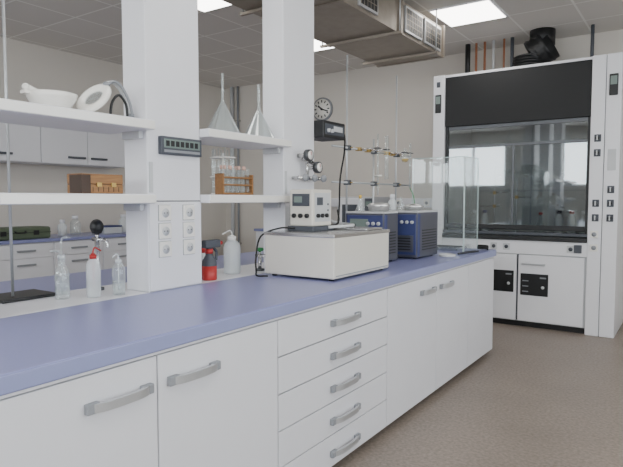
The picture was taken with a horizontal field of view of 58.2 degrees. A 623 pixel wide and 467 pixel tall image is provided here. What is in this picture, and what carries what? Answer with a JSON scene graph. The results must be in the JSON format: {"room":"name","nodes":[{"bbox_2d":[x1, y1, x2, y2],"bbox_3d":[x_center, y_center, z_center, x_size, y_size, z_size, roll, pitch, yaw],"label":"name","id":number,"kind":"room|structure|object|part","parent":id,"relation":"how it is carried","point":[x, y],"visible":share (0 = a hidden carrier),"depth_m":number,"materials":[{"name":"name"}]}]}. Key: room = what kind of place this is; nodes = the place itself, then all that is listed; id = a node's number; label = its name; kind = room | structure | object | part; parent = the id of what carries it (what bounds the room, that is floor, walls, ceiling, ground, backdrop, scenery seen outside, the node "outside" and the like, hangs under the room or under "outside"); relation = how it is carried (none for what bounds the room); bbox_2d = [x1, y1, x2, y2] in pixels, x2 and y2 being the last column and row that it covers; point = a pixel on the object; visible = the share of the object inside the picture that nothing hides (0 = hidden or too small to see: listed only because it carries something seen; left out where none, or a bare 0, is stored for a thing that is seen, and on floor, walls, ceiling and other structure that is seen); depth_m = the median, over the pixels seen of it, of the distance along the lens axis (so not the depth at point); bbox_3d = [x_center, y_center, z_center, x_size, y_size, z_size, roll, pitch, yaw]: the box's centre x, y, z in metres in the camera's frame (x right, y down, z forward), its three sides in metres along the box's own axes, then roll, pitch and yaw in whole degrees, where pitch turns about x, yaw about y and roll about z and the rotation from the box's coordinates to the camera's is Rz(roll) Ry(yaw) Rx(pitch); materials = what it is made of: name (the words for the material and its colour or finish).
{"room":"chemistry laboratory","nodes":[
{"label":"chemistry laboratory","id":0,"kind":"room"},
{"bbox_2d":[0,37,225,257],"bbox_3d":[-4.386,-0.569,5.251,0.200,3.150,10.550,2,4,34],"label":"wall","id":1,"kind":"structure","parent":0,"point":[40,67],"depth_m":7.02,"materials":[{"name":"beige paint"}]},
{"bbox_2d":[0,123,124,167],"bbox_3d":[-4.200,-1.016,4.956,0.390,0.600,5.920,2,4,34],"label":"upper cabinet","id":2,"kind":"object","parent":1,"relation":"attached to","point":[28,144],"visible":0.68,"depth_m":6.54,"materials":[{"name":"white laminate"}]},
{"bbox_2d":[0,0,622,88],"bbox_3d":[-0.632,-2.033,2.585,9.300,0.100,10.550,2,4,34],"label":"ceiling","id":3,"kind":"structure","parent":0,"point":[230,44],"depth_m":5.95,"materials":[{"name":"tile"}]},
{"bbox_2d":[198,0,231,11],"bbox_3d":[-0.963,-2.124,5.022,0.600,0.015,0.600,2,4,34],"label":"ceiling light","id":4,"kind":"object","parent":3,"relation":"attached to","point":[203,5],"depth_m":5.23,"materials":[{"name":"white plastic"}]},
{"bbox_2d":[314,39,333,51],"bbox_3d":[0.054,-2.215,6.505,0.600,0.015,0.600,2,4,34],"label":"ceiling light","id":5,"kind":"object","parent":3,"relation":"attached to","point":[317,44],"depth_m":6.68,"materials":[{"name":"white plastic"}]},
{"bbox_2d":[222,0,444,67],"bbox_3d":[-0.351,-1.845,3.806,0.820,0.425,4.896,2,4,34],"label":"ventilation duct","id":6,"kind":"object","parent":3,"relation":"hanging from","point":[381,33],"visible":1,"depth_m":4.87,"materials":[{"name":"metal"}]},
{"bbox_2d":[428,0,507,26],"bbox_3d":[1.540,-2.153,5.490,0.600,0.015,0.600,2,4,34],"label":"ceiling light","id":7,"kind":"object","parent":3,"relation":"attached to","point":[479,10],"depth_m":5.45,"materials":[{"name":"white plastic"}]},
{"bbox_2d":[225,29,622,254],"bbox_3d":[2.292,-0.673,6.947,8.900,3.150,0.200,2,4,34],"label":"wall","id":8,"kind":"structure","parent":0,"point":[371,90],"depth_m":7.75,"materials":[{"name":"beige paint"}]},
{"bbox_2d":[230,86,241,253],"bbox_3d":[-1.253,-0.811,9.200,0.200,3.150,0.080,2,4,34],"label":"pipe","id":9,"kind":"object","parent":8,"relation":"attached to","point":[231,88],"visible":0.68,"depth_m":9.17,"materials":[{"name":"grey metal"}]},
{"bbox_2d":[314,97,332,119],"bbox_3d":[0.158,-1.816,8.188,0.340,0.340,0.050,2,4,34],"label":"wall clock","id":10,"kind":"object","parent":8,"relation":"attached to","point":[323,107],"visible":0.92,"depth_m":8.16,"materials":[{"name":"grey plastic"}]},
{"bbox_2d":[331,198,431,207],"bbox_3d":[0.526,-0.443,8.013,3.000,0.120,0.060,2,4,34],"label":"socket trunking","id":11,"kind":"object","parent":8,"relation":"attached to","point":[427,202],"visible":0.29,"depth_m":7.49,"materials":[{"name":"plastic"}]},
{"bbox_2d":[332,322,622,466],"bbox_3d":[-0.632,1.211,2.785,9.300,0.100,10.550,2,4,34],"label":"floor","id":12,"kind":"structure","parent":0,"point":[540,397],"depth_m":3.45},
{"bbox_2d":[0,230,126,281],"bbox_3d":[-3.969,0.566,5.125,0.690,0.900,6.900,2,4,34],"label":"bench","id":13,"kind":"object","parent":12,"relation":"on","point":[32,258],"visible":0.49,"depth_m":6.24,"materials":[{"name":"white laminate"}]},
{"bbox_2d":[0,226,50,240],"bbox_3d":[-3.169,-0.003,5.981,0.327,0.129,0.670,2,4,34],"label":"case","id":14,"kind":"object","parent":13,"relation":"on","point":[18,232],"visible":1,"depth_m":5.96,"materials":[{"name":"plastic"}]},
{"bbox_2d":[100,225,121,233],"bbox_3d":[-2.562,-0.054,7.066,0.210,0.099,0.260,2,4,34],"label":"box","id":15,"kind":"object","parent":13,"relation":"on","point":[108,229],"visible":0.73,"depth_m":7.00,"materials":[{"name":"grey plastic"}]},
{"bbox_2d":[0,244,495,466],"bbox_3d":[-0.634,0.677,2.966,1.616,0.945,5.540,2,4,34],"label":"laboratory bench","id":16,"kind":"object","parent":12,"relation":"on","point":[243,369],"depth_m":2.26,"materials":[{"name":"white laminate"}]},
{"bbox_2d":[0,0,56,303],"bbox_3d":[-1.277,-0.594,2.394,0.192,1.750,0.240,2,4,34],"label":"stand","id":17,"kind":"object","parent":16,"relation":"on","point":[13,296],"visible":0.91,"depth_m":2.37,"materials":[{"name":"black metal"}]},
{"bbox_2d":[54,236,69,299],"bbox_3d":[-1.077,0.148,2.405,0.066,0.268,0.073,0,4,-7],"label":"bottle","id":18,"kind":"object","parent":16,"relation":"on","point":[65,236],"visible":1,"depth_m":2.42,"materials":[{"name":"clear glass"}]},
{"bbox_2d":[86,247,100,297],"bbox_3d":[-0.957,0.169,2.459,0.061,0.219,0.061,-1,4,-11],"label":"wash bottle","id":19,"kind":"object","parent":16,"relation":"on","point":[92,255],"visible":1,"depth_m":2.46,"materials":[{"name":"plastic"}]},
{"bbox_2d":[90,219,108,290],"bbox_3d":[-0.989,0.100,2.628,0.123,0.335,0.058,2,4,34],"label":"tap","id":20,"kind":"object","parent":16,"relation":"on","point":[96,226],"visible":0.98,"depth_m":2.63,"materials":[{"name":"metal"}]},
{"bbox_2d":[112,254,125,294],"bbox_3d":[-0.868,0.181,2.519,0.056,0.187,0.056,-1,4,-11],"label":"wash bottle","id":21,"kind":"object","parent":16,"relation":"on","point":[117,259],"visible":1,"depth_m":2.52,"materials":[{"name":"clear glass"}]},
{"bbox_2d":[122,0,201,291],"bbox_3d":[-0.707,-0.659,2.693,0.190,1.844,0.330,2,4,34],"label":"column","id":22,"kind":"structure","parent":16,"relation":"on","point":[160,37],"depth_m":2.62,"materials":[{"name":"paint"}]},
{"bbox_2d":[0,98,154,139],"bbox_3d":[-1.026,-0.455,2.305,0.336,0.075,0.687,2,4,34],"label":"shelf","id":23,"kind":"object","parent":22,"relation":"attached to","point":[11,111],"visible":1,"depth_m":2.25,"materials":[{"name":"laminate"}]},
{"bbox_2d":[20,83,77,107],"bbox_3d":[-1.034,-0.535,2.231,0.192,0.092,0.192,-1,4,-11],"label":"mortar","id":24,"kind":"object","parent":23,"relation":"on","point":[65,99],"visible":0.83,"depth_m":2.16,"materials":[{"name":"ceramic"}]},
{"bbox_2d":[76,80,133,116],"bbox_3d":[-0.888,-0.587,2.444,0.115,0.169,0.279,2,4,34],"label":"hose","id":25,"kind":"object","parent":23,"relation":"on","point":[104,89],"visible":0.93,"depth_m":2.41,"materials":[{"name":"plastic"}]},
{"bbox_2d":[0,193,155,210],"bbox_3d":[-1.026,-0.128,2.325,0.336,0.075,0.687,2,4,34],"label":"shelf","id":26,"kind":"object","parent":22,"relation":"attached to","point":[132,202],"visible":1,"depth_m":2.20,"materials":[{"name":"laminate"}]},
{"bbox_2d":[67,173,122,193],"bbox_3d":[-0.921,-0.211,2.390,0.110,0.082,0.202,2,4,34],"label":"box","id":27,"kind":"object","parent":26,"relation":"on","point":[85,183],"visible":0.94,"depth_m":2.33,"materials":[{"name":"brown wood"}]},
{"bbox_2d":[200,195,289,207],"bbox_3d":[-0.449,-0.179,3.167,0.336,0.075,0.687,2,4,34],"label":"shelf","id":28,"kind":"object","parent":22,"relation":"attached to","point":[269,201],"visible":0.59,"depth_m":3.04,"materials":[{"name":"laminate"}]},
{"bbox_2d":[210,148,235,194],"bbox_3d":[-0.508,-0.352,3.217,0.148,0.262,0.148,2,4,34],"label":"stand","id":29,"kind":"object","parent":28,"relation":"on","point":[222,157],"visible":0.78,"depth_m":3.20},
{"bbox_2d":[215,165,253,194],"bbox_3d":[-0.427,-0.295,3.116,0.060,0.160,0.252,2,4,34],"label":"test tube rack","id":30,"kind":"object","parent":28,"relation":"on","point":[220,178],"visible":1,"depth_m":3.08,"materials":[{"name":"brown wood"}]},
{"bbox_2d":[199,128,291,153],"bbox_3d":[-0.449,-0.507,3.146,0.336,0.075,0.687,2,4,34],"label":"shelf","id":31,"kind":"object","parent":22,"relation":"attached to","point":[211,137],"visible":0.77,"depth_m":3.09,"materials":[{"name":"laminate"}]},
{"bbox_2d":[208,102,239,132],"bbox_3d":[-0.483,-0.704,3.045,0.202,0.330,0.202,2,4,34],"label":"funnel","id":32,"kind":"object","parent":31,"relation":"on","point":[220,102],"visible":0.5,"depth_m":3.04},
{"bbox_2d":[245,110,274,137],"bbox_3d":[-0.311,-0.715,3.296,0.202,0.320,0.202,2,4,34],"label":"funnel","id":33,"kind":"object","parent":31,"relation":"on","point":[260,110],"visible":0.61,"depth_m":3.29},
{"bbox_2d":[202,239,222,280],"bbox_3d":[-0.530,0.139,3.002,0.080,0.212,0.132,2,4,34],"label":"spray bottle","id":34,"kind":"object","parent":16,"relation":"on","point":[209,263],"visible":0.98,"depth_m":2.96,"materials":[{"name":"red plastic"}]},
{"bbox_2d":[222,230,240,273],"bbox_3d":[-0.459,0.105,3.226,0.096,0.252,0.116,0,4,0],"label":"wash bottle","id":35,"kind":"object","parent":16,"relation":"on","point":[231,237],"visible":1,"depth_m":3.23,"materials":[{"name":"plastic"}]},
{"bbox_2d":[257,247,264,270],"bbox_3d":[-0.287,0.153,3.351,0.117,0.140,0.056,2,4,34],"label":"tap","id":36,"kind":"object","parent":16,"relation":"on","point":[259,255],"visible":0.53,"depth_m":3.36,"materials":[{"name":"metal"}]},
{"bbox_2d":[262,0,313,267],"bbox_3d":[-0.134,-0.711,3.539,0.178,1.844,0.330,2,4,34],"label":"column","id":37,"kind":"structure","parent":16,"relation":"on","point":[288,25],"depth_m":3.43,"materials":[{"name":"paint"}]},
{"bbox_2d":[292,149,326,181],"bbox_3d":[-0.014,-0.422,3.505,0.114,0.200,0.248,2,4,34],"label":"gas regulator","id":38,"kind":"object","parent":37,"relation":"attached to","point":[307,156],"visible":1,"depth_m":3.49,"materials":[{"name":"silver metal"}]},
{"bbox_2d":[314,120,345,221],"bbox_3d":[0.116,-0.413,3.800,0.236,0.662,0.348,2,4,34],"label":"controller","id":39,"kind":"object","parent":37,"relation":"attached to","point":[324,130],"visible":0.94,"depth_m":3.71,"materials":[{"name":"black plastic"}]},
{"bbox_2d":[255,189,389,280],"bbox_3d":[0.069,-0.012,3.248,0.499,0.484,0.719,2,4,34],"label":"bath","id":40,"kind":"object","parent":16,"relation":"on","point":[312,246],"visible":1,"depth_m":3.11,"materials":[{"name":"beige metal"}]},
{"bbox_2d":[346,211,397,260],"bbox_3d":[0.417,0.018,3.889,0.303,0.344,0.226,2,4,34],"label":"circulating chiller","id":41,"kind":"object","parent":16,"relation":"on","point":[384,219],"visible":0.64,"depth_m":3.81,"materials":[{"name":"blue metal"}]},
{"bbox_2d":[367,203,390,210],"bbox_3d":[0.464,-0.183,3.860,0.170,0.060,0.167,2,4,34],"label":"dish","id":42,"kind":"object","parent":41,"relation":"on","point":[372,206],"visible":0.91,"depth_m":3.80,"materials":[{"name":"metal"}]},
{"bbox_2d":[331,55,414,222],"bbox_3d":[0.579,-0.569,4.364,0.237,1.460,1.300,2,4,34],"label":"lattice","id":43,"kind":"object","parent":16,"relation":"on","point":[375,150],"visible":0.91,"depth_m":4.36,"materials":[{"name":"metal"}]},
{"bbox_2d":[389,210,437,258],"bbox_3d":[0.718,-0.002,4.221,0.343,0.344,0.396,2,4,34],"label":"circulating chiller","id":44,"kind":"object","parent":16,"relation":"on","point":[417,229],"visible":0.74,"depth_m":4.04,"materials":[{"name":"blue metal"}]},
{"bbox_2d":[403,204,424,209],"bbox_3d":[0.768,-0.199,4.197,0.160,0.050,0.156,2,4,34],"label":"dish","id":45,"kind":"object","parent":44,"relation":"on","point":[408,206],"visible":0.91,"depth_m":4.14,"materials":[{"name":"metal"}]},
{"bbox_2d":[412,156,478,251],"bbox_3d":[1.150,-0.255,4.812,0.461,0.774,0.353,2,4,34],"label":"shield","id":46,"kind":"object","parent":16,"relation":"on","point":[455,156],"visible":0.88,"depth_m":4.62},
{"bbox_2d":[439,253,455,256],"bbox_3d":[1.017,0.163,4.194,0.124,0.018,0.124,2,4,34],"label":"petri dish","id":47,"kind":"object","parent":16,"relation":"on","point":[440,254],"visible":1,"depth_m":4.17,"materials":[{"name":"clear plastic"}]},
{"bbox_2d":[437,245,466,250],"bbox_3d":[1.158,0.121,4.823,0.280,0.025,0.240,2,4,34],"label":"tray","id":48,"kind":"object","parent":16,"relation":"on","point":[439,247],"visible":0.67,"depth_m":4.73,"materials":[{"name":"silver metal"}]},
{"bbox_2d":[458,250,478,254],"bbox_3d":[1.240,0.149,4.441,0.038,0.016,0.306,3,5,43],"label":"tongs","id":49,"kind":"object","parent":16,"relation":"on","point":[472,251],"visible":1,"depth_m":4.43,"materials":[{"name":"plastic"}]},
{"bbox_3d":[1.448,0.117,4.733,0.094,0.044,0.104,2,4,34],"label":"cable coil","id":50,"kind":"part","parent":16,"relation":"part of","materials":[{"name":"black plastic"}]},
{"bbox_2d":[254,228,263,247],"bbox_3d":[0.387,0.406,7.728,2.550,0.900,0.635,2,4,34],"label":"bench","id":51,"kind":"object","parent":12,"relation":"on","point":[260,231],"visible":0.06,"depth_m":8.13,"materials":[{"name":"white laminate"}]},
{"bbox_2d":[338,197,389,222],"bbox_3d":[0.685,-0.261,7.503,0.550,0.460,0.521,2,4,34],"label":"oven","id":52,"kind":"object","parent":51,"relation":"on","point":[357,203],"visible":0.27,"depth_m":7.32,"materials":[{"name":"white metal"}]},
{"bbox_2d":[432,52,622,337],"bbox_3d":[2.376,-0.394,6.157,1.850,2.690,0.995,2,4,34],"label":"fume hood","id":53,"kind":"object","parent":12,"relation":"on","point":[555,128],"visible":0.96,"depth_m":5.82,"materials":[{"name":"white metal"}]},
{"bbox_2d":[486,166,507,230],"bbox_3d":[2.080,-0.383,6.298,0.307,0.750,0.258,2,4,34],"label":"stand","id":54,"kind":"object","parent":53,"relation":"on","point":[494,192],"visible":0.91,"depth_m":6.27,"materials":[{"name":"metal"}]},
{"bbox_2d":[510,179,525,231],"bbox_3d":[2.302,-0.300,6.162,0.268,0.600,0.240,2,4,34],"label":"stand","id":55,"kind":"object","parent":53,"relation":"on","point":[516,197],"visible":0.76,"depth_m":6.13,"materials":[{"name":"metal"}]},
{"bbox_2d":[465,24,594,72],"bbox_3d":[2.388,-1.978,6.254,1.412,0.460,0.102,2,4,34],"label":"pipes","id":56,"kind":"object","parent":53,"relation":"on","point":[467,46],"visible":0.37,"depth_m":6.44,"materials":[{"name":"black metal"}]},
{"bbox_2d":[513,27,559,66],"bbox_3d":[2.441,-1.968,6.103,0.489,0.460,0.390,2,4,34],"label":"duct","id":57,"kind":"object","parent":53,"relation":"on","point":[541,48],"visible":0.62,"depth_m":5.97,"materials":[{"name":"black plastic"}]}
]}

